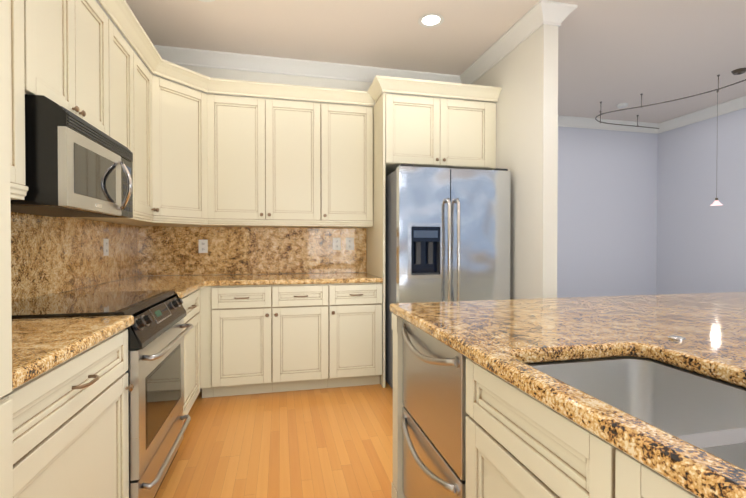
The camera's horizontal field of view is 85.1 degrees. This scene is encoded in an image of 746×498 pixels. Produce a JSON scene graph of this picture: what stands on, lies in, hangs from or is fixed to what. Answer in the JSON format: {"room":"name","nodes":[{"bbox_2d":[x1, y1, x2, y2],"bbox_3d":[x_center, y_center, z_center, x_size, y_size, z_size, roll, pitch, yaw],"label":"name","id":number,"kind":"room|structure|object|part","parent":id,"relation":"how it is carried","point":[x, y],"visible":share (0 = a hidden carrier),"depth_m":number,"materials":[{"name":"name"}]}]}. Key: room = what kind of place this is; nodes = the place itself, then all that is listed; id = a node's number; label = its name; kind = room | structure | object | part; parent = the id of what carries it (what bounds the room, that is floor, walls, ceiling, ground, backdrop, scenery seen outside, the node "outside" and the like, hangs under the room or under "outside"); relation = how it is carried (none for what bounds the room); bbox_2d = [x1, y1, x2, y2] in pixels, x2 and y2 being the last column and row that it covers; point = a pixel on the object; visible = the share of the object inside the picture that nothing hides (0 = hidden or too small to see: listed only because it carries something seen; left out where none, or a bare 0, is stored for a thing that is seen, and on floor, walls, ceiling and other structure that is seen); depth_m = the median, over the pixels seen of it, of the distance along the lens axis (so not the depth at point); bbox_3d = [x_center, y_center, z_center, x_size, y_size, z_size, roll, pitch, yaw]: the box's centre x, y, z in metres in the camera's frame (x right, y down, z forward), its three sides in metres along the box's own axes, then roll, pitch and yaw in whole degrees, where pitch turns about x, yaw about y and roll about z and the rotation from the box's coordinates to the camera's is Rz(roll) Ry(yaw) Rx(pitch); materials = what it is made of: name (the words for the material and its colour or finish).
{"room":"kitchen","nodes":[
{"label":"kitchen","id":0,"kind":"room"},
{"bbox_2d":[96,0,141,59],"bbox_3d":[-1.233,-1.657,0.046,0.090,0.118,7.170,0,1,-13],"label":"crown molding","id":1,"kind":"structure","parent":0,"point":[97,1],"depth_m":3.09,"materials":[{"name":"white wood"}]},
{"bbox_2d":[155,380,392,497],"bbox_3d":[0.136,1.226,0.840,3.340,0.100,8.290,0,1,-13],"label":"floor","id":2,"kind":"structure","parent":0,"point":[336,442],"depth_m":2.39,"materials":[{"name":"brown wood"}]},
{"bbox_2d":[0,0,12,497],"bbox_3d":[-0.958,-0.089,0.418,0.774,2.540,0.700,0,1,-13],"label":"pantry cabinet","id":3,"kind":"object","parent":2,"relation":"on","point":[6,454],"visible":1,"depth_m":0.81,"materials":[{"name":"beige wood"}]},
{"bbox_2d":[1,329,132,497],"bbox_3d":[-1.179,0.736,1.129,0.656,0.874,0.765,0,1,-13],"label":"base cabinet","id":4,"kind":"object","parent":2,"relation":"on","point":[70,428],"depth_m":1.19,"materials":[{"name":"beige wood"}]},
{"bbox_2d":[12,315,133,389],"bbox_3d":[-1.169,0.279,1.128,0.682,0.040,0.763,0,1,-13],"label":"countertop","id":5,"kind":"structure","parent":4,"relation":"on","point":[40,346],"depth_m":1.19,"materials":[{"name":"brown stone"}]},
{"bbox_2d":[11,290,192,497],"bbox_3d":[-1.286,0.703,1.895,0.720,0.926,0.770,0,1,-13],"label":"range","id":6,"kind":"object","parent":2,"relation":"on","point":[157,332],"visible":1,"depth_m":1.79,"materials":[{"name":"grey"}]},
{"bbox_2d":[133,288,200,421],"bbox_3d":[-1.510,0.722,2.579,0.656,0.874,0.657,0,1,-13],"label":"base cabinet","id":7,"kind":"object","parent":2,"relation":"on","point":[191,303],"depth_m":2.75,"materials":[{"name":"beige wood"}]},
{"bbox_2d":[61,272,382,297],"bbox_3d":[-0.914,0.258,3.093,2.055,0.040,1.404,0,1,-13],"label":"countertop","id":8,"kind":"structure","parent":7,"relation":"on","point":[181,286],"depth_m":3.16,"materials":[{"name":"beige stone"}]},
{"bbox_2d":[201,286,208,397],"bbox_3d":[-1.659,0.715,3.232,0.656,0.874,0.810,0,1,-13],"label":"base cabinet","id":9,"kind":"object","parent":2,"relation":"on","point":[205,289],"depth_m":3.07,"materials":[{"name":"beige wood"}]},
{"bbox_2d":[209,284,340,396],"bbox_3d":[-0.830,0.712,3.494,0.953,0.874,0.668,0,1,-13],"label":"base cabinet","id":10,"kind":"object","parent":2,"relation":"on","point":[263,338],"depth_m":3.18,"materials":[{"name":"beige wood"}]},
{"bbox_2d":[337,283,381,386],"bbox_3d":[-0.242,0.711,3.628,0.508,0.874,0.668,0,1,-13],"label":"base cabinet","id":11,"kind":"object","parent":2,"relation":"on","point":[361,303],"depth_m":3.33,"materials":[{"name":"beige wood"}]},
{"bbox_2d":[366,75,501,387],"bbox_3d":[0.483,-0.123,3.747,1.113,2.540,0.744,0,1,-13],"label":"cabinet","id":12,"kind":"object","parent":2,"relation":"on","point":[418,131],"visible":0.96,"depth_m":3.45,"materials":[{"name":"beige wood"}]},
{"bbox_2d":[402,319,468,497],"bbox_3d":[0.462,0.735,1.550,0.635,0.868,0.596,0,1,-13],"label":"dishwasher","id":13,"kind":"object","parent":2,"relation":"on","point":[434,414],"visible":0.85,"depth_m":1.42,"materials":[{"name":"grey metal"}]},
{"bbox_2d":[385,164,510,388],"bbox_3d":[0.562,0.249,3.582,0.933,1.798,0.976,0,1,-13],"label":"refrigerator","id":14,"kind":"object","parent":2,"relation":"on","point":[447,234],"visible":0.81,"depth_m":3.19,"materials":[{"name":"grey metal"}]},
{"bbox_2d":[392,312,745,497],"bbox_3d":[1.735,0.740,0.783,2.764,0.874,2.834,0,1,-13],"label":"kitchen island","id":15,"kind":"object","parent":2,"relation":"on","point":[637,396],"depth_m":0.95,"materials":[{"name":"beige wood"}]},
{"bbox_2d":[390,292,745,497],"bbox_3d":[1.751,0.284,0.797,2.785,0.045,2.864,0,1,-13],"label":"island countertop","id":16,"kind":"structure","parent":15,"relation":"on","point":[693,441],"depth_m":1.08,"materials":[{"name":"brown stone"}]},
{"bbox_2d":[525,356,745,469],"bbox_3d":[0.630,0.412,0.668,0.480,0.215,0.910,0,1,-13],"label":"sink","id":17,"kind":"object","parent":16,"relation":"in","point":[705,410],"depth_m":0.94,"materials":[{"name":"white ceramic"}]},
{"bbox_2d":[142,62,463,275],"bbox_3d":[-0.578,-0.305,3.949,3.100,2.900,0.120,0,1,-13],"label":"wall","id":18,"kind":"structure","parent":0,"point":[277,78],"depth_m":3.81,"materials":[{"name":"white paint"}]},
{"bbox_2d":[217,88,272,226],"bbox_3d":[-1.172,-0.746,3.556,0.580,1.090,0.356,0,1,-13],"label":"upper cabinet","id":19,"kind":"object","parent":18,"relation":"attached to","point":[244,124],"depth_m":3.44,"materials":[{"name":"beige wood"}]},
{"bbox_2d":[141,45,459,82],"bbox_3d":[-0.511,-1.695,3.842,3.010,0.118,0.093,0,1,-13],"label":"crown molding","id":20,"kind":"structure","parent":18,"relation":"attached to","point":[176,55],"depth_m":3.77,"materials":[{"name":"white"}]},
{"bbox_2d":[273,96,328,227],"bbox_3d":[-0.723,-0.748,3.678,0.598,1.090,0.318,0,1,-13],"label":"upper cabinet","id":21,"kind":"object","parent":18,"relation":"attached to","point":[300,128],"depth_m":3.55,"materials":[{"name":"beige wood"}]},
{"bbox_2d":[329,100,373,227],"bbox_3d":[-0.294,-0.749,3.776,0.537,1.090,0.318,0,1,-13],"label":"upper cabinet","id":22,"kind":"object","parent":18,"relation":"attached to","point":[350,126],"depth_m":3.65,"materials":[{"name":"beige wood"}]},
{"bbox_2d":[125,0,745,122],"bbox_3d":[1.808,-1.777,1.192,6.770,0.100,8.290,0,1,-13],"label":"ceiling","id":23,"kind":"structure","parent":0,"point":[612,54],"depth_m":3.38,"materials":[{"name":"beige paint"}]},
{"bbox_2d":[418,14,443,27],"bbox_3d":[0.443,-1.743,3.101,0.195,0.003,0.195,0,1,32],"label":"recessed light","id":24,"kind":"object","parent":23,"relation":"in","point":[430,20],"depth_m":3.10,"materials":[{"name":"white"}]},
{"bbox_2d":[616,103,627,108],"bbox_3d":[3.047,-1.748,4.968,0.124,0.035,0.124,0,1,-13],"label":"smoke detector","id":25,"kind":"object","parent":23,"relation":"attached to","point":[622,105],"visible":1,"depth_m":4.94,"materials":[{"name":"white plastic"}]},
{"bbox_2d":[595,75,745,128],"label":"light","id":26,"kind":"object","parent":23,"relation":"hanging from","point":[641,106],"depth_m":4.57,"materials":[{"name":"silver metal"}]},
{"bbox_2d":[710,190,721,205],"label":"light","id":27,"kind":"object","parent":26,"relation":"hanging from","point":[716,203],"depth_m":4.11,"materials":[{"name":"white glass"}]},
{"bbox_2d":[731,68,745,74],"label":"light","id":28,"kind":"object","parent":23,"relation":"hanging from","point":[739,71],"depth_m":3.98,"materials":[{"name":"silver metal"}]},
{"bbox_2d":[464,24,557,298],"bbox_3d":[1.052,-0.306,4.040,0.120,2.900,2.190,0,1,-13],"label":"wall","id":29,"kind":"structure","parent":0,"point":[524,74],"depth_m":3.10,"materials":[{"name":"white paint"}]},
{"bbox_2d":[460,0,559,83],"bbox_3d":[1.079,-1.692,3.473,0.113,0.118,1.280,0,1,-13],"label":"crown molding","id":30,"kind":"structure","parent":29,"relation":"attached to","point":[536,16],"depth_m":3.23,"materials":[{"name":"white"}]},
{"bbox_2d":[552,2,576,26],"bbox_3d":[1.172,-1.697,3.955,0.103,0.118,2.180,0,1,-13],"label":"crown molding","id":31,"kind":"structure","parent":29,"relation":"attached to","point":[565,8],"depth_m":2.91,"materials":[{"name":"white"}]},
{"bbox_2d":[557,126,657,297],"bbox_3d":[2.525,-0.322,5.561,3.430,2.900,0.120,0,1,-13],"label":"wall","id":32,"kind":"structure","parent":0,"point":[607,217],"depth_m":5.66,"materials":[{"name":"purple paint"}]},
{"bbox_2d":[558,115,659,132],"bbox_3d":[2.437,-1.712,5.418,3.200,0.118,0.093,0,1,-13],"label":"crown molding","id":33,"kind":"structure","parent":32,"relation":"attached to","point":[563,121],"depth_m":5.59,"materials":[{"name":"white"}]},
{"bbox_2d":[657,108,745,294],"bbox_3d":[5.049,-0.285,1.948,0.120,2.900,8.050,0,1,-13],"label":"wall","id":34,"kind":"structure","parent":0,"point":[701,244],"depth_m":5.22,"materials":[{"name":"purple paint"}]},
{"bbox_2d":[652,95,745,133],"bbox_3d":[4.946,-1.676,1.910,0.093,0.118,8.050,0,1,-13],"label":"crown molding","id":35,"kind":"structure","parent":34,"relation":"attached to","point":[739,103],"depth_m":5.16,"materials":[{"name":"white"}]},
{"bbox_3d":[-1.349,-0.266,0.096,0.120,2.900,7.290,0,1,-13],"label":"wall","id":36,"kind":"structure","parent":0,"visible":0},
{"bbox_2d":[9,0,44,199],"bbox_3d":[-1.391,-0.723,1.273,0.318,1.090,0.515,0,1,-13],"label":"upper cabinet","id":37,"kind":"object","parent":36,"relation":"attached to","point":[24,15],"depth_m":1.47,"materials":[{"name":"beige wood"}]},
{"bbox_2d":[41,0,88,122],"bbox_3d":[-1.483,-0.929,1.673,0.318,0.687,0.438,0,1,-13],"label":"upper cabinet","id":38,"kind":"object","parent":36,"relation":"attached to","point":[64,62],"depth_m":1.79,"materials":[{"name":"beige wood"}]},
{"bbox_2d":[11,94,132,217],"bbox_3d":[-1.413,-0.376,1.870,0.474,0.416,0.720,0,1,-13],"label":"over-the-range microwave","id":39,"kind":"object","parent":38,"relation":"attached to","point":[76,166],"visible":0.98,"depth_m":1.62,"materials":[{"name":"black"}]},
{"bbox_3d":[-1.249,-0.322,2.054,0.072,0.246,0.054,0,1,-13],"label":"handle","id":40,"kind":"part","parent":39,"relation":"part of","materials":[{"name":"silver metal"}]},
{"bbox_2d":[11,212,138,301],"bbox_3d":[-1.731,0.031,2.115,0.028,0.431,2.943,0,1,-13],"label":"backsplash","id":41,"kind":"structure","parent":36,"relation":"attached to","point":[49,255],"depth_m":2.34,"materials":[{"name":"brown stone"}]},
{"bbox_2d":[103,239,108,255],"bbox_3d":[-1.886,-0.013,2.874,0.008,0.120,0.076,0,1,-13],"label":"electrical outlet plate","id":42,"kind":"object","parent":41,"relation":"attached to","point":[105,241],"depth_m":2.87,"materials":[{"name":"white plastic"}]},
{"bbox_2d":[85,0,112,137],"bbox_3d":[-1.552,-0.932,1.979,0.318,0.687,0.438,0,1,-13],"label":"upper cabinet","id":43,"kind":"object","parent":36,"relation":"attached to","point":[98,27],"depth_m":2.14,"materials":[{"name":"beige wood"}]},
{"bbox_2d":[73,16,140,223],"bbox_3d":[-1.645,-0.734,2.384,0.318,1.090,0.516,0,1,-13],"label":"upper cabinet","id":44,"kind":"object","parent":36,"relation":"attached to","point":[122,51],"depth_m":2.46,"materials":[{"name":"beige wood"}]},
{"bbox_2d":[96,40,156,223],"bbox_3d":[-1.710,-0.738,2.758,0.356,1.090,0.498,0,1,-13],"label":"upper cabinet","id":45,"kind":"object","parent":36,"relation":"attached to","point":[144,83],"depth_m":2.84,"materials":[{"name":"beige wood"}]},
{"bbox_2d":[126,52,216,226],"bbox_3d":[-1.652,-0.794,3.274,0.700,1.190,0.700,0,1,-13],"label":"upper cabinet","id":46,"kind":"object","parent":36,"relation":"attached to","point":[200,159],"depth_m":3.21,"materials":[{"name":"beige wood"}]},
{"bbox_2d":[139,226,366,275],"bbox_3d":[-1.053,0.014,3.765,2.025,0.431,0.028,0,1,-13],"label":"backsplash","id":47,"kind":"structure","parent":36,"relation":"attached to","point":[163,250],"depth_m":3.73,"materials":[{"name":"brown stone"}]},
{"bbox_2d":[199,240,207,252],"bbox_3d":[-1.520,-0.024,3.638,0.076,0.120,0.008,0,1,-13],"label":"electrical outlet plate","id":48,"kind":"object","parent":47,"relation":"attached to","point":[203,246],"depth_m":3.64,"materials":[{"name":"white plastic"}]},
{"bbox_2d":[333,238,340,249],"bbox_3d":[-0.349,-0.050,3.906,0.076,0.120,0.008,0,1,-13],"label":"electrical outlet plate","id":49,"kind":"object","parent":47,"relation":"attached to","point":[336,241],"depth_m":3.90,"materials":[{"name":"white plastic"}]},
{"bbox_2d":[346,238,353,249],"bbox_3d":[-0.223,-0.050,3.935,0.076,0.120,0.008,0,1,-13],"label":"electrical outlet plate","id":50,"kind":"object","parent":47,"relation":"attached to","point":[349,241],"depth_m":3.93,"materials":[{"name":"white plastic"}]}
]}

